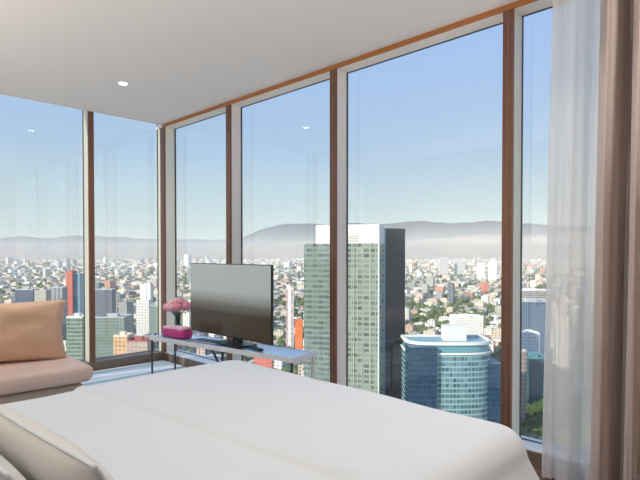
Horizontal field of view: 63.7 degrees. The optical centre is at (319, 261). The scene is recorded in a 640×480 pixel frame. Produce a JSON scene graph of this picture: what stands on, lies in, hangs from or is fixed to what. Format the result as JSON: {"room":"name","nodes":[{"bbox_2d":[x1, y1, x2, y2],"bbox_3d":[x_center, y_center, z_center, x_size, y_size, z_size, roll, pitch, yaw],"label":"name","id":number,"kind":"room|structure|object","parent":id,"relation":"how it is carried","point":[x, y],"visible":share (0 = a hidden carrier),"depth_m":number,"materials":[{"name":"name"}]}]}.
{"room":"hotel room","nodes":[
{"label":"hotel room","id":0,"kind":"room"},
{"bbox_2d":[0,0,517,123],"bbox_3d":[-0.330,-1.600,1.877,7.335,0.300,3.762,1,1,44],"label":"ceiling","id":1,"kind":"structure","parent":0,"point":[178,59],"depth_m":3.51,"materials":[{"name":"white paint"}]},
{"bbox_2d":[0,93,161,124],"bbox_3d":[-3.008,-1.641,4.496,0.157,0.308,3.762,1,1,44],"label":"trim","id":2,"kind":"structure","parent":1,"relation":"attached to","point":[0,93],"depth_m":5.03,"materials":[{"name":"white"}]},
{"bbox_2d":[116,81,129,85],"bbox_3d":[-1.643,-1.487,4.299,0.112,0.009,0.112,1,1,44],"label":"recessed light","id":3,"kind":"object","parent":1,"relation":"in","point":[124,83],"visible":1,"depth_m":4.29,"materials":[{"name":"white"}]},
{"bbox_2d":[162,0,538,126],"bbox_3d":[0.813,-1.456,3.198,7.145,0.033,0.012,1,1,44],"label":"trim","id":4,"kind":"structure","parent":1,"relation":"attached to","point":[519,3],"depth_m":3.60,"materials":[{"name":"brown wood"}]},
{"bbox_2d":[156,0,552,129],"bbox_3d":[0.811,-1.458,3.301,7.292,0.033,0.134,1,1,44],"label":"trim","id":5,"kind":"structure","parent":1,"relation":"attached to","point":[541,4],"depth_m":3.62,"materials":[{"name":"white"}]},
{"bbox_2d":[541,0,633,479],"bbox_3d":[1.367,-0.161,2.495,0.577,2.591,0.095,1,1,44],"label":"sheer curtain","id":6,"kind":"object","parent":1,"relation":"hanging from","point":[575,45],"visible":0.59,"depth_m":2.58,"materials":[{"name":"white fabric"}]},
{"bbox_2d":[590,0,639,479],"bbox_3d":[1.537,-0.155,2.175,0.752,2.591,0.202,1,1,44],"label":"drape","id":7,"kind":"object","parent":1,"relation":"hanging from","point":[619,56],"visible":1,"depth_m":2.33,"materials":[{"name":"beige fabric"}]},
{"bbox_2d":[98,360,554,479],"bbox_3d":[-0.387,1.279,2.115,7.680,0.250,3.950,1,1,44],"label":"floor","id":8,"kind":"structure","parent":0,"point":[538,471],"depth_m":2.79,"materials":[{"name":"brown wood"}]},
{"bbox_2d":[79,349,163,370],"bbox_3d":[-3.006,1.067,4.579,0.205,0.089,3.416,1,1,44],"label":"baseboard","id":9,"kind":"structure","parent":8,"relation":"on","point":[143,357],"depth_m":5.44,"materials":[{"name":"brown wood"}]},
{"bbox_2d":[82,110,84,360],"bbox_3d":[-2.859,-0.300,4.772,0.016,2.638,1.312,1,1,44],"label":"window","id":10,"kind":"structure","parent":9,"relation":"on","point":[82,110],"depth_m":5.24,"materials":[{"name":"grey"}]},
{"bbox_2d":[83,110,95,362],"bbox_3d":[-2.338,-0.308,5.213,0.145,2.638,0.054,1,1,44],"label":"trim","id":11,"kind":"structure","parent":9,"relation":"on","point":[88,117],"depth_m":5.17,"materials":[{"name":"brown metal"}]},
{"bbox_2d":[96,124,158,358],"bbox_3d":[-2.100,-0.314,5.548,0.016,2.638,0.770,1,1,44],"label":"window","id":12,"kind":"structure","parent":9,"relation":"on","point":[157,124],"depth_m":5.82,"materials":[{"name":"grey"}]},
{"bbox_2d":[81,360,186,385],"bbox_3d":[-1.884,1.122,3.779,2.450,0.006,2.940,1,1,44],"label":"rug","id":13,"kind":"object","parent":8,"relation":"on","point":[119,373],"visible":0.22,"depth_m":5.14,"materials":[{"name":"blue fabric"}]},
{"bbox_2d":[0,300,92,403],"bbox_3d":[-2.632,0.716,3.403,1.920,0.818,0.910,-1,1,-43],"label":"lounge sofa","id":14,"kind":"object","parent":13,"relation":"on","point":[34,362],"visible":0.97,"depth_m":3.74,"materials":[{"name":"beige"}]},
{"bbox_2d":[0,300,65,362],"bbox_3d":[-2.455,0.526,3.745,1.100,0.460,0.222,0,-8,-26],"label":"cushion","id":15,"kind":"object","parent":14,"relation":"on","point":[30,332],"depth_m":3.81,"materials":[{"name":"orange leather"}]},
{"bbox_2d":[0,355,92,395],"bbox_3d":[-2.632,0.810,3.404,1.920,0.127,0.910,-1,1,-43],"label":"seat cushion","id":16,"kind":"object","parent":14,"relation":"on","point":[19,377],"depth_m":3.57,"materials":[{"name":"beige leather"}]},
{"bbox_2d":[149,334,315,378],"bbox_3d":[-0.764,0.884,4.163,1.621,0.456,0.282,1,1,36],"label":"console table","id":17,"kind":"object","parent":13,"relation":"on","point":[293,356],"visible":0.54,"depth_m":3.92,"materials":[{"name":"blue paint"}]},
{"bbox_2d":[162,325,192,338],"bbox_3d":[-1.233,0.604,4.443,0.283,0.095,0.128,1,1,36],"label":"box","id":18,"kind":"object","parent":17,"relation":"on","point":[173,331],"visible":1,"depth_m":4.38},
{"bbox_2d":[191,338,218,343],"bbox_3d":[-0.910,0.651,4.222,0.290,0.009,0.121,1,1,33],"label":"magazine","id":19,"kind":"object","parent":17,"relation":"on","point":[203,340],"visible":0.86,"depth_m":4.22,"materials":[{"name":"blue paper"}]},
{"bbox_2d":[191,263,273,348],"bbox_3d":[-0.784,0.337,4.185,1.115,0.638,0.185,1,1,44],"label":"television","id":20,"kind":"object","parent":17,"relation":"on","point":[236,301],"visible":0.97,"depth_m":4.13,"materials":[{"name":"black plastic"}]},
{"bbox_2d":[249,345,263,350],"bbox_3d":[-0.483,0.652,3.889,0.040,0.018,0.180,-1,1,-34],"label":"remote control","id":21,"kind":"object","parent":17,"relation":"on","point":[251,346],"visible":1,"depth_m":3.86,"materials":[{"name":"black plastic"}]},
{"bbox_3d":[-1.309,0.561,4.748,0.084,0.170,0.084,1,1,44],"label":"glass vase","id":22,"kind":"object","parent":17,"relation":"on","visible":0},
{"bbox_2d":[163,297,190,324],"bbox_3d":[-1.308,0.473,4.744,0.269,0.290,0.269,1,1,44],"label":"flower bouquet","id":23,"kind":"object","parent":22,"relation":"in","point":[178,304],"visible":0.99,"depth_m":4.68,"materials":[{"name":"pink plant"}]},
{"bbox_2d":[1,360,539,479],"bbox_3d":[-0.560,0.586,1.710,2.232,1.150,2.487,1,1,44],"label":"bed","id":24,"kind":"object","parent":8,"relation":"on","point":[230,419],"visible":0.97,"depth_m":1.77,"materials":[{"name":"white fabric"}]},
{"bbox_2d":[0,455,25,479],"bbox_3d":[-0.698,0.485,1.081,0.727,0.374,0.265,1,1,40],"label":"bed pillow","id":25,"kind":"object","parent":24,"relation":"on","point":[8,471],"visible":1,"depth_m":0.85,"materials":[{"name":"white fabric"}]},
{"bbox_2d":[0,404,114,479],"bbox_3d":[-0.578,0.488,1.147,0.727,0.371,0.282,1,1,41],"label":"bed pillow","id":26,"kind":"object","parent":24,"relation":"on","point":[36,451],"visible":0.93,"depth_m":0.99,"materials":[{"name":"white fabric"}]},
{"bbox_2d":[155,349,541,468],"bbox_3d":[0.807,1.087,3.375,7.340,0.089,0.194,1,1,44],"label":"baseboard","id":27,"kind":"structure","parent":8,"relation":"on","point":[534,450],"depth_m":5.24,"materials":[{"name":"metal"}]},
{"bbox_2d":[158,127,174,351],"bbox_3d":[-1.733,-0.242,5.803,0.187,2.485,0.146,1,1,44],"label":"trim","id":28,"kind":"structure","parent":27,"relation":"on","point":[166,136],"depth_m":5.73,"materials":[{"name":"brown metal"}]},
{"bbox_2d":[174,112,225,361],"bbox_3d":[-1.205,-0.234,5.378,1.162,2.485,0.016,1,1,44],"label":"window","id":29,"kind":"structure","parent":27,"relation":"on","point":[225,112],"depth_m":5.77,"materials":[{"name":"grey"}]},
{"bbox_2d":[226,105,240,360],"bbox_3d":[-0.815,-0.226,4.904,0.064,2.485,0.148,1,1,44],"label":"trim","id":30,"kind":"structure","parent":27,"relation":"on","point":[233,113],"depth_m":4.86,"materials":[{"name":"brown metal"}]},
{"bbox_2d":[241,79,329,360],"bbox_3d":[-0.289,-0.219,4.482,1.291,2.485,0.016,1,1,44],"label":"window","id":31,"kind":"structure","parent":27,"relation":"on","point":[326,79],"depth_m":4.92,"materials":[{"name":"grey"}]},
{"bbox_2d":[330,69,346,385],"bbox_3d":[0.146,-0.210,3.964,0.060,2.485,0.148,1,1,44],"label":"window mullion","id":32,"kind":"structure","parent":27,"relation":"on","point":[338,79],"depth_m":3.93,"materials":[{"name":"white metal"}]},
{"bbox_2d":[346,22,502,385],"bbox_3d":[0.679,-0.203,3.535,1.315,2.485,0.016,1,1,44],"label":"window","id":33,"kind":"structure","parent":27,"relation":"on","point":[502,22],"depth_m":3.98,"materials":[{"name":"grey"}]},
{"bbox_2d":[500,8,521,434],"bbox_3d":[1.122,-0.194,3.009,0.060,2.485,0.148,1,1,44],"label":"window mullion","id":34,"kind":"structure","parent":27,"relation":"on","point":[512,20],"depth_m":2.97,"materials":[{"name":"brown metal"}]},
{"bbox_2d":[519,6,551,443],"bbox_3d":[1.649,-0.186,2.586,1.298,2.485,0.016,1,1,44],"label":"window","id":35,"kind":"structure","parent":27,"relation":"on","point":[523,16],"depth_m":3.03,"materials":[{"name":"grey"}]},
{"label":"outside","id":36,"kind":"structure","parent":0,"visible":0},
{"bbox_2d":[10,261,545,356],"bbox_3d":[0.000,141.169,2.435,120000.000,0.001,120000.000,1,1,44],"label":"ground","id":37,"kind":"structure","parent":36,"point":[434,296],"depth_m":1664.77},
{"bbox_2d":[4,299,14,302],"bbox_3d":[-803.369,107.463,1346.042,29.052,21.067,24.754,1,1,27],"label":"building","id":38,"kind":"structure","parent":37,"relation":"on","point":[5,300],"depth_m":1336.05,"materials":[{"name":"concrete"}]},
{"bbox_2d":[15,287,37,302],"bbox_3d":[-436.646,83.212,767.461,26.553,89.515,14.000,0,1,0],"label":"building","id":39,"kind":"structure","parent":37,"relation":"on","point":[25,294],"depth_m":759.96,"materials":[{"name":"blue glass"}]},
{"bbox_2d":[34,288,50,301],"bbox_3d":[-401.815,83.552,747.492,16.518,89.523,14.000,0,1,0],"label":"building","id":40,"kind":"structure","parent":37,"relation":"on","point":[43,294],"depth_m":740.00,"materials":[{"name":"grey concrete"}]},
{"bbox_2d":[47,285,67,337],"bbox_3d":[-395.686,81.906,777.426,23.166,91.782,14.000,0,1,0],"label":"building","id":41,"kind":"structure","parent":37,"relation":"on","point":[58,292],"depth_m":771.55,"materials":[{"name":"grey concrete"}]},
{"bbox_2d":[66,270,75,315],"bbox_3d":[-438.034,70.137,907.056,11.355,110.846,14.000,0,1,0],"label":"building","id":42,"kind":"structure","parent":37,"relation":"on","point":[69,274],"depth_m":900.05,"materials":[{"name":"red concrete"}]},
{"bbox_2d":[66,313,83,359],"bbox_3d":[-205.318,88.663,437.978,13.354,89.976,14.000,0,1,0],"label":"building","id":43,"kind":"structure","parent":37,"relation":"on","point":[74,323],"depth_m":430.58,"materials":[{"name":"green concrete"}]},
{"bbox_2d":[74,272,83,313],"bbox_3d":[-428.171,71.900,912.080,13.175,107.147,14.000,0,1,0],"label":"building","id":44,"kind":"structure","parent":37,"relation":"on","point":[78,277],"depth_m":905.12,"materials":[{"name":"blue glass"}]},
{"bbox_2d":[95,283,103,288],"bbox_3d":[-827.075,93.275,1927.220,27.336,29.397,26.570,1,1,27],"label":"building","id":45,"kind":"structure","parent":37,"relation":"on","point":[97,285],"depth_m":1914.26,"materials":[{"name":"concrete"}]},
{"bbox_2d":[95,287,115,316],"bbox_3d":[-302.562,82.456,727.499,23.758,92.403,14.000,0,1,0],"label":"building","id":46,"kind":"structure","parent":37,"relation":"on","point":[105,297],"depth_m":720.22,"materials":[{"name":"grey concrete"}]},
{"bbox_2d":[105,281,115,287],"bbox_3d":[-731.000,88.325,1794.930,27.588,43.856,24.157,1,1,27],"label":"building","id":47,"kind":"structure","parent":37,"relation":"on","point":[111,284],"depth_m":1786.03,"materials":[{"name":"concrete"}]},
{"bbox_2d":[95,313,132,357],"bbox_3d":[-220.633,93.633,553.424,30.396,76.056,25.000,0,1,0],"label":"building","id":48,"kind":"structure","parent":37,"relation":"on","point":[106,325],"depth_m":540.73,"materials":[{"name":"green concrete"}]},
{"bbox_2d":[113,331,132,354],"bbox_3d":[-163.043,95.945,428.117,11.413,75.755,14.000,0,1,0],"label":"building","id":49,"kind":"structure","parent":37,"relation":"on","point":[119,339],"depth_m":420.71,"materials":[{"name":"beige concrete"}]},
{"bbox_2d":[117,283,129,287],"bbox_3d":[-774.427,94.668,2028.198,34.804,23.128,31.318,1,1,27],"label":"building","id":50,"kind":"structure","parent":37,"relation":"on","point":[118,284],"depth_m":2015.95,"materials":[{"name":"concrete"}]},
{"bbox_2d":[117,289,129,293],"bbox_3d":[-636.175,100.530,1669.402,34.549,23.780,21.774,1,1,27],"label":"building","id":51,"kind":"structure","parent":37,"relation":"on","point":[121,291],"depth_m":1661.52,"materials":[{"name":"concrete"}]},
{"bbox_2d":[119,300,133,332],"bbox_3d":[-329.234,95.973,875.992,18.638,60.252,14.742,1,1,27],"label":"building","id":52,"kind":"structure","parent":37,"relation":"on","point":[125,307],"depth_m":870.98,"materials":[{"name":"white concrete"}]},
{"bbox_2d":[123,291,135,294],"bbox_3d":[-591.582,102.706,1603.462,23.144,21.703,29.947,1,1,27],"label":"building","id":53,"kind":"structure","parent":37,"relation":"on","point":[127,292],"depth_m":1594.75,"materials":[{"name":"concrete"}]},
{"bbox_2d":[126,336,150,352],"bbox_3d":[-147.811,97.636,423.152,16.916,72.545,14.000,0,1,0],"label":"building","id":54,"kind":"structure","parent":37,"relation":"on","point":[138,343],"depth_m":415.71,"materials":[{"name":"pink concrete"}]},
{"bbox_2d":[136,298,152,335],"bbox_3d":[-206.716,86.594,607.725,15.140,88.259,14.000,0,1,0],"label":"building","id":55,"kind":"structure","parent":37,"relation":"on","point":[143,304],"depth_m":600.44,"materials":[{"name":"white concrete"}]},
{"bbox_2d":[140,283,152,298],"bbox_3d":[-480.101,88.093,1427.805,21.951,56.981,27.703,1,1,27],"label":"building","id":56,"kind":"structure","parent":37,"relation":"on","point":[142,286],"depth_m":1416.32,"materials":[{"name":"concrete"}]},
{"bbox_2d":[146,281,151,298],"bbox_3d":[-213.043,77.289,643.512,4.969,105.632,6.000,0,1,0],"label":"building","id":57,"kind":"structure","parent":37,"relation":"on","point":[148,285],"depth_m":639.95,"materials":[{"name":"white concrete"}]},
{"bbox_2d":[143,332,157,349],"bbox_3d":[-144.457,97.631,452.798,13.622,71.532,14.594,1,1,27],"label":"building","id":58,"kind":"structure","parent":37,"relation":"on","point":[155,344],"depth_m":446.10,"materials":[{"name":"concrete"}]},
{"bbox_2d":[150,302,157,332],"bbox_3d":[-166.285,86.753,527.830,10.598,90.697,14.000,0,1,0],"label":"building","id":59,"kind":"structure","parent":37,"relation":"on","point":[153,307],"depth_m":520.40,"materials":[{"name":"grey concrete"}]},
{"bbox_2d":[151,280,157,287],"bbox_3d":[-632.232,88.967,1991.078,28.981,35.808,29.729,1,1,27],"label":"building","id":60,"kind":"structure","parent":37,"relation":"on","point":[154,282],"depth_m":1976.48,"materials":[{"name":"concrete"}]},
{"bbox_2d":[180,345,189,351],"bbox_3d":[-194.746,119.564,722.955,16.972,18.355,17.143,1,1,27],"label":"building","id":61,"kind":"structure","parent":37,"relation":"on","point":[182,347],"depth_m":716.71,"materials":[{"name":"concrete"}]},
{"bbox_2d":[182,312,190,326],"bbox_3d":[-221.894,105.824,873.573,14.882,40.638,15.998,1,1,27],"label":"building","id":62,"kind":"structure","parent":37,"relation":"on","point":[186,317],"depth_m":865.78,"materials":[{"name":"concrete"}]},
{"bbox_2d":[188,268,190,286],"bbox_3d":[-498.915,65.572,2005.534,18.167,82.092,24.419,1,1,27],"label":"building","id":63,"kind":"structure","parent":37,"relation":"on","point":[189,269],"depth_m":1995.38,"materials":[{"name":"concrete"}]},
{"bbox_2d":[254,357,273,368],"bbox_3d":[-45.914,103.675,423.257,14.499,60.464,14.000,0,1,0],"label":"building","id":64,"kind":"structure","parent":37,"relation":"on","point":[268,363],"depth_m":415.91,"materials":[{"name":"red"}]},
{"bbox_2d":[0,255,545,363],"bbox_3d":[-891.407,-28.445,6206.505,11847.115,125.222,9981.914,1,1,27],"label":"houses","id":65,"kind":"structure","parent":37,"relation":"on","point":[147,264],"depth_m":3279.41},
{"bbox_2d":[0,265,545,435],"bbox_3d":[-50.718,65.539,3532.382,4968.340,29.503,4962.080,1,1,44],"label":"greenery","id":66,"kind":"object","parent":37,"relation":"on","point":[436,312],"visible":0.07,"depth_m":1313.41,"materials":[{"name":"green plant"}]},
{"bbox_2d":[0,234,546,259],"bbox_3d":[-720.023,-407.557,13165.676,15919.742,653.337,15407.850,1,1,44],"label":"fog","id":67,"kind":"object","parent":37,"relation":"on","point":[482,246],"visible":0.55,"depth_m":8883.94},
{"bbox_2d":[0,220,546,247],"bbox_3d":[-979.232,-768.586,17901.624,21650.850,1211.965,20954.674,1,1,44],"label":"mountain ridge","id":68,"kind":"object","parent":37,"relation":"on","point":[415,230],"visible":0.22,"depth_m":8883.94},
{"bbox_2d":[274,329,285,341],"bbox_3d":[-63.470,117.343,818.102,19.778,19.515,12.656,1,1,27],"label":"building","id":69,"kind":"structure","parent":37,"relation":"on","point":[278,333],"depth_m":812.83,"materials":[{"name":"concrete"}]},
{"bbox_2d":[274,360,290,369],"bbox_3d":[-44.357,119.847,593.208,13.222,22.265,19.838,1,1,27],"label":"building","id":70,"kind":"structure","parent":37,"relation":"on","point":[279,365],"depth_m":584.39,"materials":[{"name":"concrete"}]},
{"bbox_2d":[286,286,293,347],"bbox_3d":[-41.101,81.443,705.007,10.190,95.206,9.000,0,1,0],"label":"building","id":71,"kind":"structure","parent":37,"relation":"on","point":[289,291],"depth_m":700.45,"materials":[{"name":"white concrete"}]},
{"bbox_2d":[295,318,302,364],"bbox_3d":[-25.573,99.817,627.927,9.026,61.120,14.000,0,1,0],"label":"building","id":72,"kind":"structure","parent":37,"relation":"on","point":[298,322],"depth_m":620.71,"materials":[{"name":"orange concrete"}]},
{"bbox_2d":[298,362,303,374],"bbox_3d":[-12.096,118.946,549.416,13.885,25.576,21.397,1,1,27],"label":"building","id":73,"kind":"structure","parent":37,"relation":"on","point":[300,365],"depth_m":542.19,"materials":[{"name":"concrete"}]},
{"bbox_2d":[304,224,383,394],"bbox_3d":[17.991,54.550,370.522,52.620,160.518,31.200,0,1,13],"label":"office tower","id":74,"kind":"structure","parent":37,"relation":"on","point":[365,241],"depth_m":354.62,"materials":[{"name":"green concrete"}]},
{"bbox_2d":[384,228,404,399],"bbox_3d":[51.178,54.112,409.460,23.940,160.051,22.300,-1,1,-28],"label":"glass tower","id":75,"kind":"structure","parent":37,"relation":"on","point":[394,239],"depth_m":400.27,"materials":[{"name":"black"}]},
{"bbox_2d":[405,307,409,321],"bbox_3d":[164.287,105.453,995.601,17.959,37.170,10.692,1,1,27],"label":"building","id":76,"kind":"structure","parent":37,"relation":"on","point":[407,309],"depth_m":988.75,"materials":[{"name":"concrete"}]},
{"bbox_2d":[405,324,415,333],"bbox_3d":[151.397,115.356,866.730,15.907,21.812,21.416,1,1,27],"label":"building","id":77,"kind":"structure","parent":37,"relation":"on","point":[408,327],"depth_m":857.58,"materials":[{"name":"concrete"}]},
{"bbox_2d":[407,282,415,288],"bbox_3d":[363.181,93.850,2042.170,31.629,24.281,20.081,1,1,27],"label":"building","id":78,"kind":"structure","parent":37,"relation":"on","point":[411,285],"depth_m":2033.75,"materials":[{"name":"concrete"}]},
{"bbox_2d":[409,331,421,334],"bbox_3d":[151.201,118.192,814.700,16.901,17.936,17.052,1,1,27],"label":"building","id":79,"kind":"structure","parent":37,"relation":"on","point":[410,332],"depth_m":809.56,"materials":[{"name":"concrete"}]},
{"bbox_2d":[416,293,423,303],"bbox_3d":[276.285,101.670,1425.797,19.322,29.900,14.283,1,1,27],"label":"building","id":80,"kind":"structure","parent":37,"relation":"on","point":[421,295],"depth_m":1417.71,"materials":[{"name":"concrete"}]},
{"bbox_2d":[422,284,427,295],"bbox_3d":[344.747,92.728,1688.657,16.882,38.716,15.388,1,1,27],"label":"building","id":81,"kind":"structure","parent":37,"relation":"on","point":[424,286],"depth_m":1682.34,"materials":[{"name":"concrete"}]},
{"bbox_2d":[426,276,434,286],"bbox_3d":[430.872,82.024,2008.827,26.990,49.080,21.447,1,1,27],"label":"building","id":82,"kind":"structure","parent":37,"relation":"on","point":[430,280],"depth_m":1999.77,"materials":[{"name":"concrete"}]},
{"bbox_2d":[423,328,438,334],"bbox_3d":[174.008,116.141,805.704,18.833,22.347,23.364,1,1,27],"label":"building","id":83,"kind":"structure","parent":37,"relation":"on","point":[427,331],"depth_m":797.98,"materials":[{"name":"concrete"}]},
{"bbox_2d":[427,319,436,326],"bbox_3d":[195.251,112.606,897.903,14.352,26.236,16.560,1,1,27],"label":"building","id":84,"kind":"structure","parent":37,"relation":"on","point":[430,322],"depth_m":890.87,"materials":[{"name":"concrete"}]},
{"bbox_2d":[435,286,443,291],"bbox_3d":[428.652,98.739,1844.729,29.075,21.314,19.932,1,1,27],"label":"building","id":85,"kind":"structure","parent":37,"relation":"on","point":[437,288],"depth_m":1835.10,"materials":[{"name":"concrete"}]},
{"bbox_2d":[436,291,443,297],"bbox_3d":[363.051,101.687,1559.540,17.892,25.252,17.374,1,1,27],"label":"building","id":86,"kind":"structure","parent":37,"relation":"on","point":[439,294],"depth_m":1552.87,"materials":[{"name":"concrete"}]},
{"bbox_2d":[439,257,447,276],"bbox_3d":[720.593,30.952,3009.187,49.495,116.709,25.000,0,1,0],"label":"building","id":87,"kind":"structure","parent":37,"relation":"on","point":[443,261],"depth_m":2996.89,"materials":[{"name":"concrete"}]},
{"bbox_2d":[439,316,449,321],"bbox_3d":[239.324,114.020,983.482,20.851,20.457,19.010,1,1,27],"label":"building","id":88,"kind":"structure","parent":37,"relation":"on","point":[441,318],"depth_m":977.23,"materials":[{"name":"concrete"}]},
{"bbox_2d":[446,307,453,311],"bbox_3d":[283.875,109.839,1122.942,12.635,24.007,17.211,1,1,27],"label":"building","id":89,"kind":"structure","parent":37,"relation":"on","point":[448,309],"depth_m":1116.04,"materials":[{"name":"concrete"}]},
{"bbox_2d":[401,324,500,423],"bbox_3d":[87.025,89.011,342.537,61.785,92.571,34.200,0,1,0],"label":"building","id":90,"kind":"structure","parent":37,"relation":"on","point":[453,371],"depth_m":328.05,"materials":[{"name":"teal glass"}]},
{"bbox_2d":[447,282,454,304],"bbox_3d":[339.923,86.039,1337.900,15.055,64.187,15.840,1,1,27],"label":"building","id":91,"kind":"structure","parent":37,"relation":"on","point":[450,286],"depth_m":1331.49,"materials":[{"name":"concrete"}]},
{"bbox_2d":[455,258,462,275],"bbox_3d":[824.364,33.254,3059.163,44.400,110.381,25.000,0,1,0],"label":"building","id":92,"kind":"structure","parent":37,"relation":"on","point":[458,261],"depth_m":3046.32,"materials":[{"name":"concrete"}]},
{"bbox_2d":[449,313,481,334],"bbox_3d":[172.942,96.395,613.395,31.444,68.464,25.000,0,1,0],"label":"building","id":93,"kind":"structure","parent":37,"relation":"on","point":[473,322],"depth_m":600.59,"materials":[{"name":"white concrete"}]},
{"bbox_2d":[462,293,474,298],"bbox_3d":[457.503,104.540,1590.689,33.900,18.473,31.494,1,1,27],"label":"building","id":94,"kind":"structure","parent":37,"relation":"on","point":[471,295],"depth_m":1577.32,"materials":[{"name":"concrete"}]},
{"bbox_2d":[474,301,483,306],"bbox_3d":[403.059,109.012,1305.568,22.777,19.364,14.139,1,1,27],"label":"building","id":95,"kind":"structure","parent":37,"relation":"on","point":[476,303],"depth_m":1299.37,"materials":[{"name":"concrete"}]},
{"bbox_2d":[477,262,484,278],"bbox_3d":[815.023,49.838,2604.525,35.326,92.898,14.000,0,1,0],"label":"building","id":96,"kind":"structure","parent":37,"relation":"on","point":[480,266],"depth_m":2597.39,"materials":[{"name":"white concrete"}]},
{"bbox_2d":[477,314,484,333],"bbox_3d":[280.390,109.392,910.247,17.963,32.237,12.661,1,1,27],"label":"building","id":97,"kind":"structure","parent":37,"relation":"on","point":[482,316],"depth_m":901.92,"materials":[{"name":"concrete"}]},
{"bbox_2d":[481,283,488,293],"bbox_3d":[562.160,91.615,1756.336,20.381,38.607,14.000,0,1,0],"label":"building","id":98,"kind":"structure","parent":37,"relation":"on","point":[484,286],"depth_m":1749.35,"materials":[{"name":"concrete"}]},
{"bbox_2d":[481,295,488,303],"bbox_3d":[438.926,103.497,1369.486,18.588,28.188,18.530,1,1,27],"label":"building","id":99,"kind":"structure","parent":37,"relation":"on","point":[485,298],"depth_m":1361.23,"materials":[{"name":"concrete"}]},
{"bbox_2d":[484,326,493,334],"bbox_3d":[281.002,116.995,856.722,12.773,18.879,21.491,1,1,27],"label":"building","id":100,"kind":"structure","parent":37,"relation":"on","point":[487,330],"depth_m":848.21,"materials":[{"name":"concrete"}]},
{"bbox_2d":[483,294,495,301],"bbox_3d":[491.170,104.125,1491.182,33.051,22.736,18.764,1,1,27],"label":"building","id":101,"kind":"structure","parent":37,"relation":"on","point":[491,296],"depth_m":1481.40,"materials":[{"name":"concrete"}]},
{"bbox_2d":[488,262,496,280],"bbox_3d":[838.266,49.357,2504.645,36.394,97.304,14.000,0,1,0],"label":"building","id":102,"kind":"structure","parent":37,"relation":"on","point":[492,266],"depth_m":2497.89,"materials":[{"name":"white concrete"}]},
{"bbox_2d":[489,321,500,325],"bbox_3d":[321.860,116.675,942.845,20.672,16.550,20.159,1,1,27],"label":"building","id":103,"kind":"structure","parent":37,"relation":"on","point":[490,322],"depth_m":936.59,"materials":[{"name":"concrete"}]},
{"bbox_2d":[491,341,499,348],"bbox_3d":[246.719,120.948,740.197,19.939,14.994,13.547,1,1,27],"label":"building","id":104,"kind":"structure","parent":37,"relation":"on","point":[497,344],"depth_m":731.56,"materials":[{"name":"concrete"}]},
{"bbox_2d":[491,328,500,338],"bbox_3d":[279.404,115.367,803.024,22.618,23.987,19.953,1,1,27],"label":"building","id":105,"kind":"structure","parent":37,"relation":"on","point":[495,332],"depth_m":796.62,"materials":[{"name":"concrete"}]},
{"bbox_2d":[495,305,500,312],"bbox_3d":[389.936,108.469,1122.495,14.925,26.763,18.088,1,1,27],"label":"building","id":106,"kind":"structure","parent":37,"relation":"on","point":[497,308],"depth_m":1115.22,"materials":[{"name":"concrete"}]},
{"bbox_2d":[521,348,526,429],"bbox_3d":[156.832,100.476,408.221,7.764,67.379,14.000,0,1,0],"label":"building","id":107,"kind":"structure","parent":37,"relation":"on","point":[524,351],"depth_m":401.15,"materials":[{"name":"grey concrete"}]},
{"bbox_2d":[522,329,539,352],"bbox_3d":[213.975,100.879,528.074,16.149,62.441,14.000,0,1,0],"label":"building","id":108,"kind":"structure","parent":37,"relation":"on","point":[530,338],"depth_m":520.78,"materials":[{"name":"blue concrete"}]},
{"bbox_2d":[521,425,541,439],"bbox_3d":[152.150,126.768,371.113,23.327,16.177,20.894,1,1,44],"label":"street tree","id":109,"kind":"object","parent":37,"relation":"on","point":[528,429],"visible":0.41,"depth_m":366.01,"materials":[{"name":"green plant"}]},
{"bbox_2d":[521,415,542,426],"bbox_3d":[165.478,126.582,397.561,25.591,15.638,16.527,1,1,44],"label":"street tree","id":110,"kind":"object","parent":37,"relation":"on","point":[532,420],"visible":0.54,"depth_m":392.82,"materials":[{"name":"green plant"}]},
{"bbox_2d":[530,280,536,287],"bbox_3d":[815.569,88.597,1968.023,21.645,37.342,25.318,1,1,27],"label":"building","id":111,"kind":"structure","parent":37,"relation":"on","point":[533,283],"depth_m":1958.22,"materials":[{"name":"concrete"}]},
{"bbox_2d":[522,298,545,354],"bbox_3d":[268.323,88.259,655.703,37.267,83.275,30.000,0,1,0],"label":"building","id":112,"kind":"structure","parent":37,"relation":"on","point":[533,309],"depth_m":640.42,"materials":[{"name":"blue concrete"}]},
{"bbox_2d":[522,288,545,299],"bbox_3d":[334.627,84.604,815.435,51.242,85.074,30.000,0,1,0],"label":"building","id":113,"kind":"structure","parent":37,"relation":"on","point":[536,293],"depth_m":799.93,"materials":[{"name":"white concrete"}]},
{"bbox_2d":[526,402,542,415],"bbox_3d":[173.936,124.123,424.225,22.586,19.617,19.694,1,1,44],"label":"street tree","id":114,"kind":"object","parent":37,"relation":"on","point":[530,409],"visible":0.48,"depth_m":418.36,"materials":[{"name":"green plant"}]},
{"bbox_2d":[526,351,543,404],"bbox_3d":[183.201,105.699,442.273,15.858,55.762,22.000,0,1,0],"label":"building","id":115,"kind":"structure","parent":37,"relation":"on","point":[534,374],"depth_m":431.22,"materials":[{"name":"teal glass"}]},
{"bbox_2d":[531,398,542,405],"bbox_3d":[190.652,123.508,436.933,28.062,20.887,30.751,1,1,44],"label":"street tree","id":116,"kind":"object","parent":37,"relation":"on","point":[534,403],"visible":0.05,"depth_m":430.69,"materials":[{"name":"green plant"}]},
{"bbox_2d":[533,411,542,419],"bbox_3d":[176.229,125.804,404.517,20.674,16.944,21.512,1,1,44],"label":"street tree","id":117,"kind":"object","parent":37,"relation":"on","point":[539,414],"visible":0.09,"depth_m":402.13,"materials":[{"name":"green plant"}]},
{"bbox_2d":[533,426,542,434],"bbox_3d":[159.294,126.262,373.271,16.188,17.142,19.202,1,1,44],"label":"street tree","id":118,"kind":"object","parent":37,"relation":"on","point":[541,428],"visible":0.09,"depth_m":370.74,"materials":[{"name":"green plant"}]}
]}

